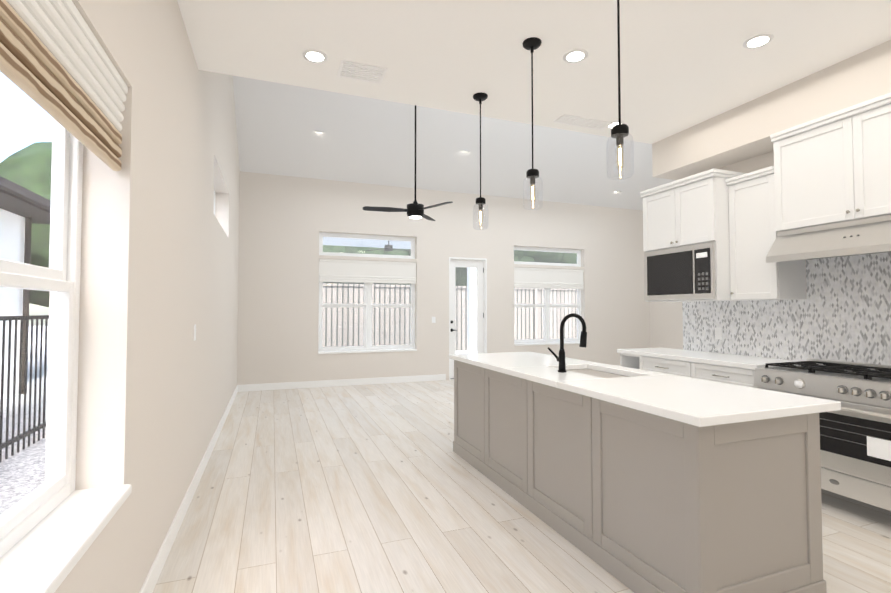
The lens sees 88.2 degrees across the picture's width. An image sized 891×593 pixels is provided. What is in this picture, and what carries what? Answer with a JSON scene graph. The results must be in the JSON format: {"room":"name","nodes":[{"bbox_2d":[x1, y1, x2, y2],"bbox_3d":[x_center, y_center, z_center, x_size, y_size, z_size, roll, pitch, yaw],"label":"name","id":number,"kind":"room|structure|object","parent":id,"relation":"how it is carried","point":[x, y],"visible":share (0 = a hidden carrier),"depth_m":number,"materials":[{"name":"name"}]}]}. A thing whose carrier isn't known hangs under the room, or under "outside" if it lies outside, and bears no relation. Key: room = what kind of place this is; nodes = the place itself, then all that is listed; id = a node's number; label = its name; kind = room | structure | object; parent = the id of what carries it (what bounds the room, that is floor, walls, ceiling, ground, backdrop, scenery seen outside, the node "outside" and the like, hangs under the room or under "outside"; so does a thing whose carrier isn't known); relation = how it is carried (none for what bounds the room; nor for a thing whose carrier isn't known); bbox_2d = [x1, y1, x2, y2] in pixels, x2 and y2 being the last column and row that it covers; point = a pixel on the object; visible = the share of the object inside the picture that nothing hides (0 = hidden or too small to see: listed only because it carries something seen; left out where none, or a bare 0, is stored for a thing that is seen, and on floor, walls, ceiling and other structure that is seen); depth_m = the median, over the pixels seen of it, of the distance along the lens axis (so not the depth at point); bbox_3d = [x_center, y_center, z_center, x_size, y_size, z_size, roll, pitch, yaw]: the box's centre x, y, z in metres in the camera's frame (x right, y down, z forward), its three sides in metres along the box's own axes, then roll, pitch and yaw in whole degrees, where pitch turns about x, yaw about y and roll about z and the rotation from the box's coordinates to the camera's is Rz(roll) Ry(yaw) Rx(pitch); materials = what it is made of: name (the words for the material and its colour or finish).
{"room":"kitchen","nodes":[
{"label":"kitchen","id":0,"kind":"room"},
{"bbox_2d":[45,0,239,592],"bbox_3d":[-1.695,-1.767,2.679,0.250,6.400,11.175,1,-2,-21],"label":"wall","id":1,"kind":"structure","parent":0,"point":[159,272],"depth_m":2.19,"materials":[{"name":"beige paint"}]},
{"bbox_2d":[0,74,82,557],"bbox_3d":[-1.079,-0.082,0.806,0.070,1.580,2.030,1,-2,-21],"label":"window","id":2,"kind":"structure","parent":1,"relation":"in","point":[59,278],"depth_m":1.67,"materials":[{"name":"white plastic"}]},
{"bbox_2d":[0,0,127,170],"bbox_3d":[-0.947,-0.693,0.874,0.073,0.349,2.020,1,-2,-21],"label":"window shade","id":3,"kind":"object","parent":2,"relation":"attached to","point":[56,64],"visible":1,"depth_m":1.32,"materials":[{"name":"white fabric"}]},
{"bbox_2d":[0,484,131,592],"bbox_3d":[-0.963,0.725,0.826,0.188,0.039,2.030,1,-2,-21],"label":"sill","id":4,"kind":"structure","parent":1,"relation":"attached to","point":[47,552],"depth_m":1.35,"materials":[{"name":"white"}]},
{"bbox_2d":[139,385,237,592],"bbox_3d":[-1.572,1.376,2.632,0.014,0.115,10.675,1,-2,-21],"label":"baseboard","id":5,"kind":"structure","parent":1,"relation":"attached to","point":[152,577],"depth_m":2.84,"materials":[{"name":"white"}]},
{"bbox_2d":[193,324,195,340],"bbox_3d":[-1.846,0.265,3.388,0.009,0.118,0.075,1,-2,-21],"label":"switch plate","id":6,"kind":"object","parent":1,"relation":"attached to","point":[194,336],"visible":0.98,"depth_m":3.36,"materials":[{"name":"white plastic"}]},
{"bbox_2d":[213,191,215,214],"bbox_3d":[-2.676,-1.060,5.082,0.070,0.570,1.600,1,-2,-21],"label":"window","id":7,"kind":"structure","parent":1,"relation":"in","point":[214,202],"depth_m":5.81,"materials":[{"name":"white plastic"}]},
{"bbox_2d":[237,171,649,384],"bbox_3d":[0.616,-0.273,9.344,8.800,3.810,0.250,1,-2,-21],"label":"wall","id":8,"kind":"structure","parent":0,"point":[284,221],"depth_m":8.80,"materials":[{"name":"beige paint"}]},
{"bbox_2d":[318,282,414,351],"bbox_3d":[-1.448,0.170,8.581,1.810,1.660,0.070,1,-2,-21],"label":"window","id":9,"kind":"structure","parent":8,"relation":"in","point":[368,305],"depth_m":8.55,"materials":[{"name":"white plastic"}]},
{"bbox_2d":[319,232,414,258],"bbox_3d":[-1.448,-0.935,8.614,1.810,0.430,0.070,1,-2,-21],"label":"window","id":10,"kind":"structure","parent":8,"relation":"in","point":[361,237],"depth_m":8.57,"materials":[{"name":"white plastic"}]},
{"bbox_2d":[319,259,415,283],"bbox_3d":[-1.408,-0.457,8.494,1.800,0.411,0.045,1,-2,-21],"label":"window blind","id":11,"kind":"object","parent":8,"relation":"attached to","point":[351,271],"visible":0.96,"depth_m":8.46,"materials":[{"name":"white fabric"}]},
{"bbox_2d":[318,349,416,353],"bbox_3d":[-1.411,1.009,8.460,1.810,0.034,0.145,1,-2,-21],"label":"sill","id":12,"kind":"structure","parent":8,"relation":"attached to","point":[360,351],"depth_m":8.40,"materials":[{"name":"white"}]},
{"bbox_2d":[238,365,619,391],"bbox_3d":[0.669,1.570,9.168,8.786,0.115,0.014,1,-2,-21],"label":"baseboard","id":13,"kind":"structure","parent":8,"relation":"attached to","point":[310,384],"depth_m":8.19,"materials":[{"name":"white"}]},
{"bbox_2d":[449,257,486,379],"bbox_3d":[0.410,0.429,9.246,0.820,2.400,0.250,1,-2,-21],"label":"door","id":14,"kind":"structure","parent":8,"relation":"in","point":[480,264],"depth_m":9.27,"materials":[{"name":"white painted wood"}]},
{"bbox_2d":[514,342,579,345],"bbox_3d":[2.225,1.010,9.829,1.760,0.034,0.145,1,-2,-21],"label":"sill","id":15,"kind":"structure","parent":8,"relation":"attached to","point":[526,344],"depth_m":9.70,"materials":[{"name":"white"}]},
{"bbox_2d":[514,246,580,266],"bbox_3d":[2.189,-0.854,9.980,1.760,0.390,0.070,1,-2,-21],"label":"window","id":16,"kind":"structure","parent":8,"relation":"in","point":[544,250],"depth_m":9.98,"materials":[{"name":"white plastic"}]},
{"bbox_2d":[514,288,581,343],"bbox_3d":[2.189,0.200,9.949,1.760,1.600,0.070,1,-2,-21],"label":"window","id":17,"kind":"structure","parent":8,"relation":"in","point":[546,305],"depth_m":9.92,"materials":[{"name":"white plastic"}]},
{"bbox_2d":[514,267,583,288],"bbox_3d":[2.228,-0.386,9.861,1.750,0.431,0.045,1,-2,-21],"label":"window blind","id":18,"kind":"object","parent":8,"relation":"attached to","point":[547,278],"visible":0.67,"depth_m":9.84,"materials":[{"name":"white fabric"}]},
{"bbox_2d":[233,76,675,209],"bbox_3d":[1.462,-3.362,7.186,8.800,2.498,4.595,1,-2,-21],"label":"ceiling slope","id":19,"kind":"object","parent":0,"point":[366,140],"visible":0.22,"depth_m":7.96,"materials":[{"name":"white paint"}]},
{"bbox_2d":[363,105,452,220],"bbox_3d":[-0.543,-2.156,6.667,1.258,2.000,1.330,1,-2,-21],"label":"ceiling fan","id":20,"kind":"object","parent":19,"relation":"hanging from","point":[414,210],"visible":0.83,"depth_m":6.64,"materials":[{"name":"black metal"}]},
{"bbox_2d":[153,379,890,592],"bbox_3d":[2.540,1.529,4.176,9.300,0.100,11.175,1,-2,-21],"label":"floor","id":21,"kind":"structure","parent":0,"point":[377,488],"depth_m":2.99,"materials":[{"name":"beige wood"}]},
{"bbox_2d":[453,361,826,592],"bbox_3d":[0.939,1.010,3.292,0.827,0.885,2.736,1,-2,-21],"label":"kitchen island","id":22,"kind":"object","parent":21,"relation":"on","point":[638,480],"depth_m":2.13,"materials":[{"name":"grey wood"}]},
{"bbox_2d":[449,353,840,428],"bbox_3d":[0.945,0.548,3.308,0.895,0.040,2.800,1,-2,-21],"label":"island countertop","id":23,"kind":"structure","parent":22,"relation":"on","point":[704,404],"depth_m":2.40,"materials":[{"name":"white stone"}]},
{"bbox_2d":[545,313,586,372],"bbox_3d":[0.865,0.322,3.237,0.287,0.407,0.091,1,-2,-21],"label":"faucet","id":24,"kind":"object","parent":23,"relation":"on","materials":[{"name":"black metal"}]},
{"bbox_2d":[573,365,632,376],"bbox_3d":[1.072,0.676,3.288,0.414,0.242,0.704,1,-2,-21],"label":"sink","id":25,"kind":"object","parent":23,"relation":"in","point":[584,368],"depth_m":3.43,"materials":[{"name":"white ceramic"}]},
{"bbox_2d":[637,355,680,375],"bbox_3d":[2.426,1.048,4.560,0.618,0.884,0.691,1,-2,-21],"label":"base cabinet","id":26,"kind":"object","parent":21,"relation":"on","point":[667,366],"depth_m":4.53,"materials":[{"name":"white wood"}]},
{"bbox_2d":[681,363,759,387],"bbox_3d":[2.625,1.032,4.032,0.618,0.884,0.691,1,-2,-21],"label":"base cabinet","id":27,"kind":"object","parent":21,"relation":"on","point":[734,369],"depth_m":3.93,"materials":[{"name":"white wood"}]},
{"bbox_2d":[617,347,797,370],"bbox_3d":[2.466,0.583,4.454,0.637,0.040,1.570,1,-2,-21],"label":"countertop","id":28,"kind":"structure","parent":27,"relation":"on","point":[750,363],"depth_m":4.24,"materials":[{"name":"white stone"}]},
{"bbox_2d":[754,358,890,510],"bbox_3d":[2.880,0.972,3.190,0.736,0.955,1.050,1,-2,-21],"label":"range","id":29,"kind":"object","parent":21,"relation":"on","point":[855,447],"visible":0.77,"depth_m":3.01,"materials":[{"name":"silver metal"}]},
{"bbox_2d":[177,0,890,143],"bbox_3d":[3.345,-1.833,2.134,8.800,0.200,6.100,1,-2,-21],"label":"ceiling","id":30,"kind":"structure","parent":0,"point":[685,64],"depth_m":3.17,"materials":[{"name":"white paint"}]},
{"bbox_2d":[302,49,326,62],"bbox_3d":[-0.922,-1.696,3.249,0.170,0.008,0.170,1,-2,-21],"label":"recessed light","id":31,"kind":"object","parent":30,"relation":"in","point":[313,56],"visible":1,"depth_m":3.24,"materials":[{"name":"white plastic"}]},
{"bbox_2d":[337,60,387,83],"bbox_3d":[-0.630,-1.687,3.466,0.340,0.012,0.240,1,-2,-21],"label":"ceiling vent","id":32,"kind":"object","parent":30,"relation":"in","point":[361,71],"visible":1,"depth_m":3.45,"materials":[{"name":"white metal"}]},
{"bbox_2d":[473,92,487,229],"bbox_3d":[0.292,-1.119,3.839,0.128,1.127,0.128,1,-2,-21],"label":"pendant light","id":33,"kind":"object","parent":30,"relation":"hanging from","point":[480,97],"visible":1,"depth_m":3.82,"materials":[{"name":"black metal"}]},
{"bbox_2d":[523,37,542,209],"bbox_3d":[0.581,-1.141,3.071,0.128,1.127,0.128,1,-2,-21],"label":"pendant light","id":34,"kind":"object","parent":30,"relation":"hanging from","point":[532,44],"visible":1,"depth_m":3.06,"materials":[{"name":"black"}]},
{"bbox_2d":[563,49,587,62],"bbox_3d":[0.917,-1.696,3.247,0.170,0.008,0.170,1,-2,-21],"label":"recessed light","id":35,"kind":"object","parent":30,"relation":"in","point":[575,55],"visible":1,"depth_m":3.24,"materials":[{"name":"white plastic"}]},
{"bbox_2d":[554,114,612,129],"bbox_3d":[1.319,-1.660,4.391,0.560,0.012,0.180,1,-2,-21],"label":"ceiling vent","id":36,"kind":"object","parent":30,"relation":"in","point":[581,122],"visible":1,"depth_m":4.38,"materials":[{"name":"white metal"}]},
{"bbox_2d":[607,121,623,128],"bbox_3d":[1.640,-1.660,4.448,0.170,0.008,0.170,1,-2,-21],"label":"recessed light","id":37,"kind":"object","parent":30,"relation":"in","point":[614,123],"visible":0.58,"depth_m":4.40,"materials":[{"name":"white plastic"}]},
{"bbox_2d":[606,0,633,179],"bbox_3d":[0.870,-1.157,2.304,0.128,1.142,0.128,1,-2,-21],"label":"pendant light","id":38,"kind":"object","parent":30,"relation":"hanging from","point":[619,132],"visible":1,"depth_m":2.29,"materials":[{"name":"black"}]},
{"bbox_2d":[743,33,773,48],"bbox_3d":[2.085,-1.701,3.067,0.170,0.008,0.170,1,-2,-21],"label":"recessed light","id":39,"kind":"object","parent":30,"relation":"in","point":[758,41],"visible":1,"depth_m":3.06,"materials":[{"name":"white plastic"}]},
{"bbox_2d":[650,302,681,348],"bbox_3d":[5.700,-1.587,8.719,0.250,6.400,5.075,1,-2,-21],"label":"wall","id":40,"kind":"structure","parent":0,"point":[665,324],"depth_m":10.30,"materials":[{"name":"beige paint"}]},
{"bbox_2d":[682,151,805,360],"bbox_3d":[3.834,-0.157,2.135,0.250,3.150,6.350,1,-2,-21],"label":"wall","id":41,"kind":"structure","parent":0,"point":[762,161],"depth_m":4.33,"materials":[{"name":"beige paint"}]},
{"bbox_2d":[640,169,751,301],"bbox_3d":[2.498,-0.521,4.547,0.533,1.132,0.904,1,-2,-21],"label":"upper cabinet","id":42,"kind":"object","parent":41,"relation":"attached to","point":[710,235],"depth_m":4.31,"materials":[{"name":"white wood"}]},
{"bbox_2d":[736,168,805,299],"bbox_3d":[2.795,-0.501,4.014,0.352,1.060,0.417,1,-2,-21],"label":"upper cabinet","id":43,"kind":"object","parent":41,"relation":"attached to","point":[756,279],"depth_m":3.90,"materials":[{"name":"white wood"}]},
{"bbox_2d":[682,252,890,364],"bbox_3d":[3.671,0.057,2.190,0.012,0.875,6.080,1,-2,-21],"label":"tile backsplash","id":44,"kind":"structure","parent":41,"relation":"attached to","point":[841,311],"depth_m":3.79,"materials":[{"name":"tile"}]},
{"bbox_2d":[715,328,721,339],"bbox_3d":[2.741,0.372,4.620,0.009,0.118,0.075,1,-2,-21],"label":"outlet","id":45,"kind":"object","parent":44,"relation":"attached to","point":[718,333],"visible":1,"depth_m":4.61,"materials":[{"name":"white plastic"}]},
{"bbox_2d":[766,215,890,262],"bbox_3d":[2.999,-0.412,3.276,0.486,0.257,1.100,1,-2,-21],"label":"range hood","id":46,"kind":"object","parent":41,"relation":"attached to","point":[866,236],"visible":1,"depth_m":3.32,"materials":[{"name":"silver metal"}]},
{"bbox_2d":[770,96,890,231],"bbox_3d":[3.053,-0.924,3.312,0.371,0.763,1.102,1,-2,-21],"label":"upper cabinet","id":47,"kind":"object","parent":41,"relation":"attached to","point":[836,169],"depth_m":3.36,"materials":[{"name":"white wood"}]},
{"bbox_2d":[652,40,890,179],"bbox_3d":[3.490,-1.552,2.180,0.390,0.360,6.100,1,-2,-21],"label":"wall","id":48,"kind":"structure","parent":0,"point":[745,131],"depth_m":3.81,"materials":[{"name":"beige paint"}]},
{"label":"outside","id":49,"kind":"structure","parent":0,"visible":0},
{"bbox_2d":[0,326,466,514],"bbox_3d":[0.825,1.745,10.432,90.000,0.120,80.000,1,-2,-21],"label":"ground","id":50,"kind":"structure","parent":49,"point":[15,482],"depth_m":4.47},
{"bbox_2d":[0,315,48,462],"bbox_3d":[-4.083,0.804,4.336,0.060,1.400,14.060,1,-2,-21],"label":"iron fence","id":51,"kind":"object","parent":50,"relation":"on","point":[35,427],"depth_m":4.50,"materials":[{"name":"black metal"}]},
{"bbox_2d":[0,176,50,399],"bbox_3d":[-8.222,-1.176,-1.332,9.920,5.020,17.200,1,-2,-21],"label":"neighbouring house","id":52,"kind":"structure","parent":50,"relation":"on","point":[21,223],"depth_m":7.29,"materials":[{"name":"white paint"}]},
{"bbox_2d":[0,142,576,306],"bbox_3d":[-1.389,-1.444,20.177,25.115,6.836,17.070,1,-2,-21],"label":"trees","id":53,"kind":"object","parent":50,"relation":"on","point":[18,168],"depth_m":9.40,"materials":[{"name":"green plant"}]},
{"bbox_2d":[323,237,476,353],"bbox_3d":[-1.270,0.077,10.513,5.700,3.220,3.265,1,-2,-21],"label":"patio cover","id":54,"kind":"object","parent":50,"relation":"on","point":[470,293],"depth_m":12.71,"materials":[{"name":"white"}]},
{"bbox_2d":[322,283,576,350],"bbox_3d":[1.589,0.743,16.099,16.600,2.220,0.150,1,-2,-21],"label":"fence","id":55,"kind":"object","parent":50,"relation":"on","point":[395,319],"depth_m":14.92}
]}

